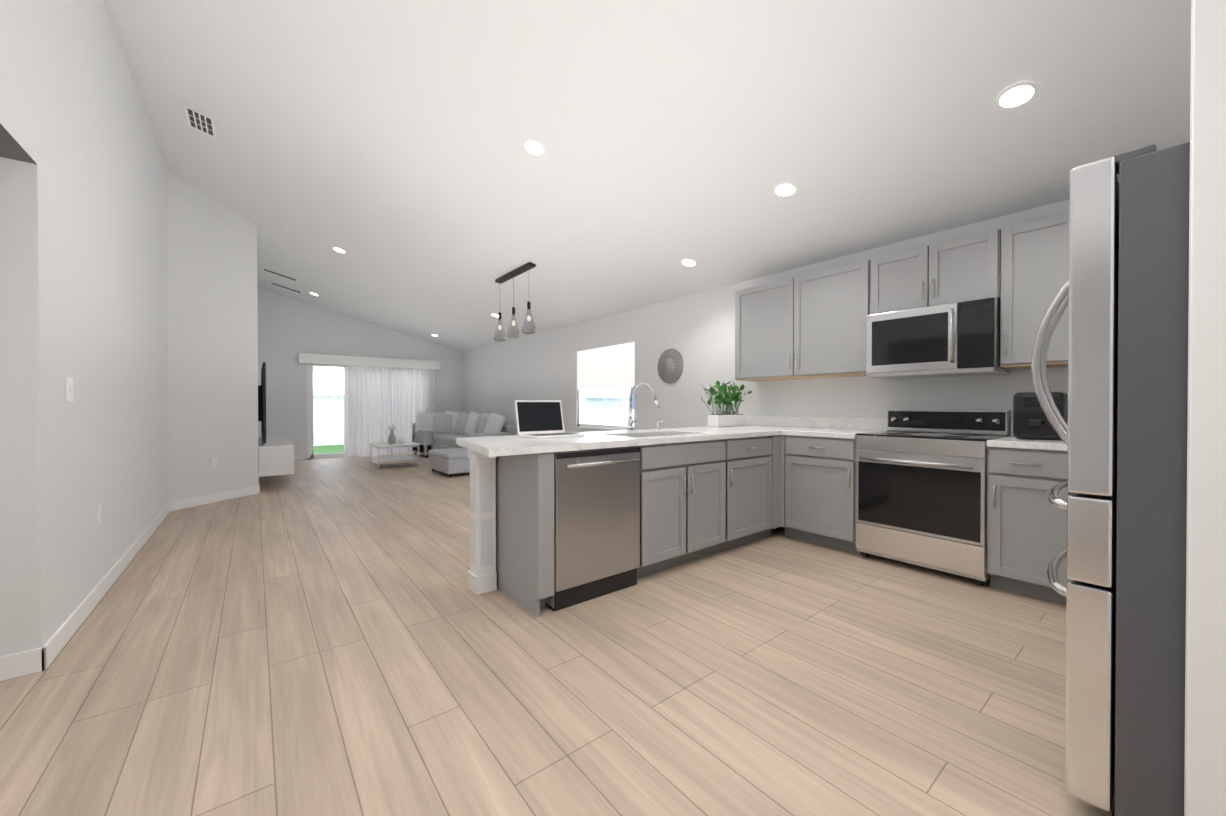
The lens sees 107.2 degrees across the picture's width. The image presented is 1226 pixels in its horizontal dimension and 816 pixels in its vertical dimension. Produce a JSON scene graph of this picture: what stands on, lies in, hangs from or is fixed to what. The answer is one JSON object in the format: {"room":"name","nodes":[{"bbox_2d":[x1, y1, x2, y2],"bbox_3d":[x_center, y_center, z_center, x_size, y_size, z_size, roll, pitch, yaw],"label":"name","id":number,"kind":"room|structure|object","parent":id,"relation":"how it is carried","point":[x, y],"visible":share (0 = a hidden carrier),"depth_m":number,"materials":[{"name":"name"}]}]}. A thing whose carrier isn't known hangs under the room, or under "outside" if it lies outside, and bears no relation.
{"room":"kitchen and living room","nodes":[
{"label":"kitchen and living room","id":0,"kind":"room"},
{"bbox_2d":[0,0,36,163],"bbox_3d":[-1.240,-2.094,0.284,0.150,2.160,4.000,0,0,-38],"label":"wall","id":1,"kind":"structure","parent":0,"point":[18,102],"depth_m":1.77,"materials":[{"name":"white paint"}]},
{"bbox_2d":[0,0,257,655],"bbox_3d":[-4.786,-1.059,5.360,0.900,4.300,8.350,0,0,-38],"label":"wall","id":2,"kind":"structure","parent":0,"point":[128,282],"depth_m":2.69,"materials":[{"name":"white paint"}]},
{"bbox_2d":[65,377,72,401],"bbox_3d":[-2.657,-0.087,2.211,0.010,0.120,0.100,0,0,-38],"label":"switch plate","id":3,"kind":"object","parent":2,"relation":"attached to","point":[68,389],"visible":1,"depth_m":2.19,"materials":[{"name":"white plastic"}]},
{"bbox_2d":[97,503,100,525],"bbox_3d":[-2.983,0.620,2.624,0.006,0.120,0.075,0,0,-38],"label":"electrical outlet plate","id":4,"kind":"object","parent":2,"relation":"attached to","point":[98,514],"visible":1,"depth_m":2.61,"materials":[{"name":"white plastic"}]},
{"bbox_2d":[32,501,171,673],"bbox_3d":[-3.560,1.055,3.358,0.013,0.100,3.693,0,0,-38],"label":"baseboard","id":5,"kind":"structure","parent":2,"relation":"attached to","point":[42,657],"depth_m":2.40,"materials":[{"name":"white wood"}]},
{"bbox_2d":[210,457,216,467],"bbox_3d":[-4.626,0.632,5.239,0.006,0.120,0.070,0,0,11],"label":"plate","id":6,"kind":"object","parent":2,"relation":"attached to","point":[213,462],"visible":1,"depth_m":5.23,"materials":[{"name":"white plastic"}]},
{"bbox_2d":[172,483,259,510],"bbox_3d":[-4.606,1.042,5.294,0.720,0.100,0.660,0,0,-38],"label":"baseboard","id":7,"kind":"structure","parent":2,"relation":"attached to","point":[205,499],"depth_m":5.24,"materials":[{"name":"white wood"}]},
{"bbox_2d":[258,362,265,442],"bbox_3d":[-5.161,-0.072,6.633,0.081,1.060,1.880,0,0,-38],"label":"screen","id":8,"kind":"object","parent":2,"relation":"attached to","point":[262,402],"visible":0.98,"depth_m":6.11,"materials":[{"name":"black plastic"}]},
{"bbox_2d":[258,437,293,476],"bbox_3d":[-5.044,0.687,6.731,0.379,0.390,2.000,0,0,-38],"label":"tv console","id":9,"kind":"object","parent":2,"relation":"attached to","point":[275,455],"visible":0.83,"depth_m":5.97,"materials":[{"name":"white wood"}]},
{"bbox_2d":[257,287,462,459],"bbox_3d":[-5.683,-1.090,9.883,5.120,4.300,0.150,0,0,-38],"label":"wall","id":10,"kind":"structure","parent":0,"point":[290,329],"depth_m":9.28,"materials":[{"name":"white paint"}]},
{"bbox_2d":[294,455,303,460],"bbox_3d":[-6.623,1.016,9.047,0.730,0.100,0.013,0,0,-38],"label":"baseboard","id":11,"kind":"structure","parent":10,"relation":"attached to","point":[297,457],"depth_m":9.22,"materials":[{"name":"white wood"}]},
{"bbox_2d":[307,364,403,458],"bbox_3d":[-5.390,0.034,10.117,2.420,2.050,0.120,0,0,-38],"label":"sliding glass door","id":12,"kind":"structure","parent":10,"relation":"in","point":[310,438],"depth_m":9.38,"materials":[{"name":"white"}]},
{"bbox_2d":[298,353,439,369],"bbox_3d":[-5.267,-1.010,9.995,2.770,0.200,0.188,0,0,-38],"label":"cornice valance","id":13,"kind":"object","parent":10,"relation":"attached to","point":[319,359],"visible":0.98,"depth_m":9.80,"materials":[{"name":"white"}]},
{"bbox_2d":[0,453,1114,815],"bbox_3d":[-2.579,1.147,4.478,7.200,0.100,12.600,0,0,-38],"label":"floor","id":14,"kind":"structure","parent":0,"point":[322,637],"depth_m":1.82,"materials":[{"name":"brown wood"}]},
{"bbox_2d":[369,441,419,468],"bbox_3d":[-4.043,0.863,8.370,0.710,0.415,0.700,0,0,-38],"label":"coffee table","id":15,"kind":"object","parent":14,"relation":"on","point":[408,458],"visible":0.98,"depth_m":8.23,"materials":[{"name":"white wood"}]},
{"bbox_2d":[388,424,403,443],"bbox_3d":[-4.012,0.476,8.364,0.305,0.357,0.183,0,0,-38],"label":"decorative vase","id":16,"kind":"object","parent":15,"relation":"on","point":[391,438],"visible":1,"depth_m":8.27,"materials":[{"name":"grey ceramic"}]},
{"bbox_2d":[428,448,469,477],"bbox_3d":[-2.484,0.893,7.629,0.950,0.365,1.000,0,0,-38],"label":"ottoman","id":17,"kind":"object","parent":14,"relation":"on","point":[450,461],"visible":0.46,"depth_m":7.13,"materials":[{"name":"grey fabric"}]},
{"bbox_2d":[412,411,517,457],"bbox_3d":[-3.240,0.573,9.618,1.278,0.979,2.880,0,0,-38],"label":"sectional sofa","id":18,"kind":"object","parent":14,"relation":"on","point":[435,430],"visible":0.67,"depth_m":9.72,"materials":[{"name":"grey fabric"}]},
{"bbox_2d":[546,446,639,611],"bbox_3d":[-0.234,0.674,2.836,0.609,0.869,0.623,0,0,-38],"label":"dishwasher","id":19,"kind":"object","parent":14,"relation":"on","point":[596,523],"visible":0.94,"depth_m":2.60,"materials":[{"name":"grey metal"}]},
{"bbox_2d":[637,459,735,577],"bbox_3d":[0.349,0.775,3.352,0.931,0.660,0.601,0,0,-38],"label":"base cabinet","id":20,"kind":"object","parent":14,"relation":"on","point":[700,499],"depth_m":3.08,"materials":[{"name":"grey wood"}]},
{"bbox_2d":[660,435,780,546],"bbox_3d":[0.923,0.665,3.807,0.816,0.872,0.601,0,0,-38],"label":"base cabinet","id":21,"kind":"object","parent":14,"relation":"on","point":[756,460],"depth_m":3.56,"materials":[{"name":"grey wood"}]},
{"bbox_2d":[456,416,783,456],"bbox_3d":[0.402,0.239,3.514,3.218,0.300,0.848,0,0,-38],"label":"countertop","id":22,"kind":"structure","parent":21,"relation":"on","point":[755,426],"depth_m":2.95,"materials":[{"name":"stone"}]},
{"bbox_2d":[514,400,583,438],"bbox_3d":[-0.429,0.069,3.053,0.365,0.244,0.307,0,0,-38],"label":"laptop","id":23,"kind":"object","parent":22,"relation":"on","point":[538,419],"visible":1,"depth_m":3.12,"materials":[{"name":"white metal"}]},
{"bbox_2d":[627,383,660,431],"bbox_3d":[0.235,-0.005,3.533,0.123,0.386,0.288,0,0,-38],"label":"faucet","id":24,"kind":"object","parent":22,"relation":"on","point":[631,421],"visible":1,"depth_m":3.58,"materials":[{"name":"silver metal"}]},
{"bbox_2d":[657,420,663,429],"bbox_3d":[0.393,0.142,3.751,0.036,0.088,0.079,0,0,-38],"label":"soap dispenser","id":25,"kind":"object","parent":22,"relation":"on","point":[658,425],"visible":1,"depth_m":3.76,"materials":[{"name":"silver metal"}]},
{"bbox_2d":[701,380,751,426],"bbox_3d":[1.137,-0.047,4.480,0.616,0.457,0.307,0,0,-38],"label":"potted plant","id":26,"kind":"object","parent":22,"relation":"on","point":[724,419],"visible":1,"depth_m":4.42,"materials":[{"name":"green plant"}]},
{"bbox_2d":[780,435,1070,604],"bbox_3d":[2.219,0.673,2.667,1.428,0.873,2.838,0,0,-38],"label":"base cabinet","id":27,"kind":"object","parent":14,"relation":"on","point":[1026,530],"depth_m":2.71,"materials":[{"name":"grey wood"}]},
{"bbox_2d":[784,416,886,438],"bbox_3d":[1.854,0.157,3.758,0.638,0.140,0.574,0,0,-38],"label":"countertop","id":28,"kind":"structure","parent":27,"relation":"on","point":[828,427],"depth_m":3.91,"materials":[{"name":"stone"}]},
{"bbox_2d":[987,421,1066,450],"bbox_3d":[2.756,0.165,2.625,0.636,0.140,0.790,0,0,-38],"label":"countertop","id":29,"kind":"structure","parent":27,"relation":"on","point":[1009,441],"depth_m":2.63,"materials":[{"name":"stone"}]},
{"bbox_2d":[1013,392,1067,439],"bbox_3d":[2.656,0.048,2.810,0.305,0.290,0.230,0,0,-38],"label":"air fryer","id":30,"kind":"object","parent":29,"relation":"on","point":[1030,420],"visible":0.81,"depth_m":2.75,"materials":[{"name":"black plastic"}]},
{"bbox_2d":[856,409,1009,585],"bbox_3d":[2.247,0.559,3.218,0.694,1.093,0.756,0,0,-38],"label":"range","id":31,"kind":"object","parent":14,"relation":"on","point":[921,487],"visible":0.94,"depth_m":3.05,"materials":[{"name":"silver metal"}]},
{"bbox_2d":[1031,142,1189,815],"bbox_3d":[1.810,0.231,1.259,0.910,1.777,0.949,0,0,-38],"label":"refrigerator","id":32,"kind":"object","parent":14,"relation":"on","point":[1123,294],"visible":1,"depth_m":1.16,"materials":[{"name":"grey metal"}]},
{"bbox_2d":[104,0,1190,351],"bbox_3d":[-2.579,-2.253,4.455,7.200,1.921,12.600,0,0,-38],"label":"ceiling","id":33,"kind":"structure","parent":0,"point":[380,142],"depth_m":3.02,"materials":[{"name":"white paint"}]},
{"bbox_2d":[184,106,216,137],"bbox_3d":[-3.478,-2.409,3.816,0.185,0.044,0.340,0,0,-38],"label":"ceiling vent","id":34,"kind":"object","parent":33,"relation":"in","point":[200,122],"visible":1,"depth_m":3.81,"materials":[{"name":"white metal"}]},
{"bbox_2d":[262,268,297,280],"bbox_3d":[-5.672,-2.268,7.706,0.486,0.116,0.150,0,0,-38],"label":"ceiling vent","id":35,"kind":"object","parent":33,"relation":"in","point":[279,274],"visible":1,"depth_m":7.70,"materials":[{"name":"white metal"}]},
{"bbox_2d":[270,282,301,293],"bbox_3d":[-6.107,-2.244,8.447,0.486,0.116,0.150,0,0,-38],"label":"ceiling vent","id":36,"kind":"object","parent":33,"relation":"in","point":[285,287],"visible":1,"depth_m":8.44,"materials":[{"name":"white metal"}]},
{"bbox_2d":[332,247,345,252],"bbox_3d":[-3.687,-2.127,6.091,0.165,0.040,0.170,0,0,-38],"label":"recessed light","id":37,"kind":"object","parent":33,"relation":"in","point":[339,250],"visible":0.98,"depth_m":6.08,"materials":[{"name":"white plastic"}]},
{"bbox_2d":[493,262,535,341],"bbox_3d":[-1.265,-1.313,5.765,0.180,0.839,1.009,0,0,-38],"label":"pendant light","id":38,"kind":"object","parent":33,"relation":"hanging from","point":[516,272],"visible":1,"depth_m":5.74,"materials":[{"name":"glass"}]},
{"bbox_2d":[523,139,545,155],"bbox_3d":[-0.584,-1.933,3.359,0.165,0.040,0.170,0,0,-38],"label":"recessed light","id":39,"kind":"object","parent":33,"relation":"in","point":[532,147],"visible":1,"depth_m":3.35,"materials":[{"name":"white plastic"}]},
{"bbox_2d":[681,259,696,266],"bbox_3d":[0.781,-1.495,4.650,0.165,0.040,0.170,0,0,-38],"label":"recessed light","id":40,"kind":"object","parent":33,"relation":"in","point":[690,262],"visible":1,"depth_m":4.64,"materials":[{"name":"white"}]},
{"bbox_2d":[773,182,797,196],"bbox_3d":[1.260,-1.596,3.306,0.165,0.040,0.170,0,0,-38],"label":"recessed light","id":41,"kind":"object","parent":33,"relation":"in","point":[784,189],"visible":1,"depth_m":3.30,"materials":[{"name":"white plastic"}]},
{"bbox_2d":[995,82,1038,109],"bbox_3d":[2.056,-1.589,2.304,0.165,0.040,0.170,0,0,-38],"label":"recessed light","id":42,"kind":"object","parent":33,"relation":"in","point":[1015,95],"visible":1,"depth_m":2.30,"materials":[{"name":"white plastic"}]},
{"bbox_2d":[463,199,1068,435],"bbox_3d":[0.057,-0.228,6.657,0.150,2.620,12.350,0,0,-38],"label":"wall","id":43,"kind":"structure","parent":0,"point":[696,331],"depth_m":5.30,"materials":[{"name":"white paint"}]},
{"bbox_2d":[574,342,634,430],"bbox_3d":[-0.113,-0.296,6.822,0.130,1.245,1.500,0,0,-38],"label":"window","id":44,"kind":"structure","parent":43,"relation":"in","point":[609,367],"depth_m":6.78,"materials":[{"name":"white"}]},
{"bbox_2d":[658,349,682,382],"bbox_3d":[0.714,-0.526,5.677,0.030,0.430,0.430,0,0,-38],"label":"round wall decor","id":45,"kind":"object","parent":43,"relation":"attached to","point":[670,365],"visible":1,"depth_m":5.66,"materials":[{"name":"grey"}]},
{"bbox_2d":[735,260,870,379],"bbox_3d":[1.741,-0.725,4.128,0.349,0.880,1.260,0,0,-38],"label":"upper cabinet","id":46,"kind":"object","parent":43,"relation":"attached to","point":[811,326],"depth_m":3.94,"materials":[{"name":"grey wood"}]},
{"bbox_2d":[870,229,1000,314],"bbox_3d":[2.371,-0.938,3.318,0.367,0.443,0.782,0,0,-38],"label":"upper cabinet","id":47,"kind":"object","parent":43,"relation":"attached to","point":[968,268],"visible":0.88,"depth_m":3.17,"materials":[{"name":"grey wood"}]},
{"bbox_2d":[866,297,1009,378],"bbox_3d":[2.332,-0.474,3.290,0.467,0.478,0.774,0,0,-38],"label":"over-the-range microwave","id":48,"kind":"object","parent":47,"relation":"attached to","point":[954,339],"visible":0.96,"depth_m":3.12,"materials":[{"name":"silver metal"}]},
{"bbox_2d":[1000,213,1068,368],"bbox_3d":[2.859,-0.710,2.705,0.367,0.892,0.780,0,0,-38],"label":"upper cabinet","id":49,"kind":"object","parent":43,"relation":"attached to","point":[1034,266],"visible":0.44,"depth_m":2.80,"materials":[{"name":"grey wood"}]},
{"bbox_2d":[1184,0,1192,815],"bbox_3d":[1.616,-1.026,0.635,0.120,4.300,0.988,0,0,-38],"label":"wall","id":50,"kind":"structure","parent":0,"point":[1188,406],"depth_m":0.99,"materials":[{"name":"white paint"}]},
{"bbox_2d":[1186,0,1225,815],"bbox_3d":[1.525,-0.026,0.595,0.079,2.300,0.946,0,0,-38],"label":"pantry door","id":51,"kind":"structure","parent":50,"relation":"in","point":[1206,729],"depth_m":0.96,"materials":[{"name":"white wood"}]},
{"label":"outside","id":52,"kind":"structure","parent":0,"visible":0},
{"bbox_2d":[313,445,343,453],"bbox_3d":[-3.659,1.153,12.431,26.000,0.100,36.000,0,0,-38],"label":"ground","id":53,"kind":"structure","parent":52,"point":[328,449],"depth_m":12.04,"materials":[{"name":"green plant"}]},
{"bbox_2d":[313,391,633,445],"bbox_3d":[0.800,0.336,6.810,26.120,1.610,21.660,0,0,-38],"label":"fence","id":54,"kind":"object","parent":53,"relation":"on","point":[322,436],"depth_m":13.48,"materials":[{"name":"white plastic"}]},
{"bbox_2d":[630,388,633,408],"bbox_3d":[6.144,-1.182,13.176,0.300,4.560,17.000,0,0,-38],"label":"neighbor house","id":55,"kind":"structure","parent":53,"relation":"on","point":[632,399],"depth_m":19.61,"materials":[{"name":"blue"}]},
{"bbox_3d":[-5.261,-1.010,9.995,2.680,0.024,0.024,0,0,-38],"label":"curtain rod","id":56,"kind":"object","parent":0,"visible":0},
{"bbox_2d":[344,365,391,456],"bbox_3d":[-5.362,0.023,9.922,0.940,2.045,0.098,0,0,-38],"label":"curtain","id":57,"kind":"object","parent":56,"relation":"hanging from","point":[367,405],"visible":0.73,"depth_m":9.88,"materials":[{"name":"white fabric"}]},
{"bbox_2d":[393,368,435,453],"bbox_3d":[-4.603,0.018,10.525,0.960,2.045,0.096,0,0,-38],"label":"curtain","id":58,"kind":"object","parent":56,"relation":"hanging from","point":[414,391],"visible":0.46,"depth_m":10.46,"materials":[{"name":"white fabric"}]}
]}

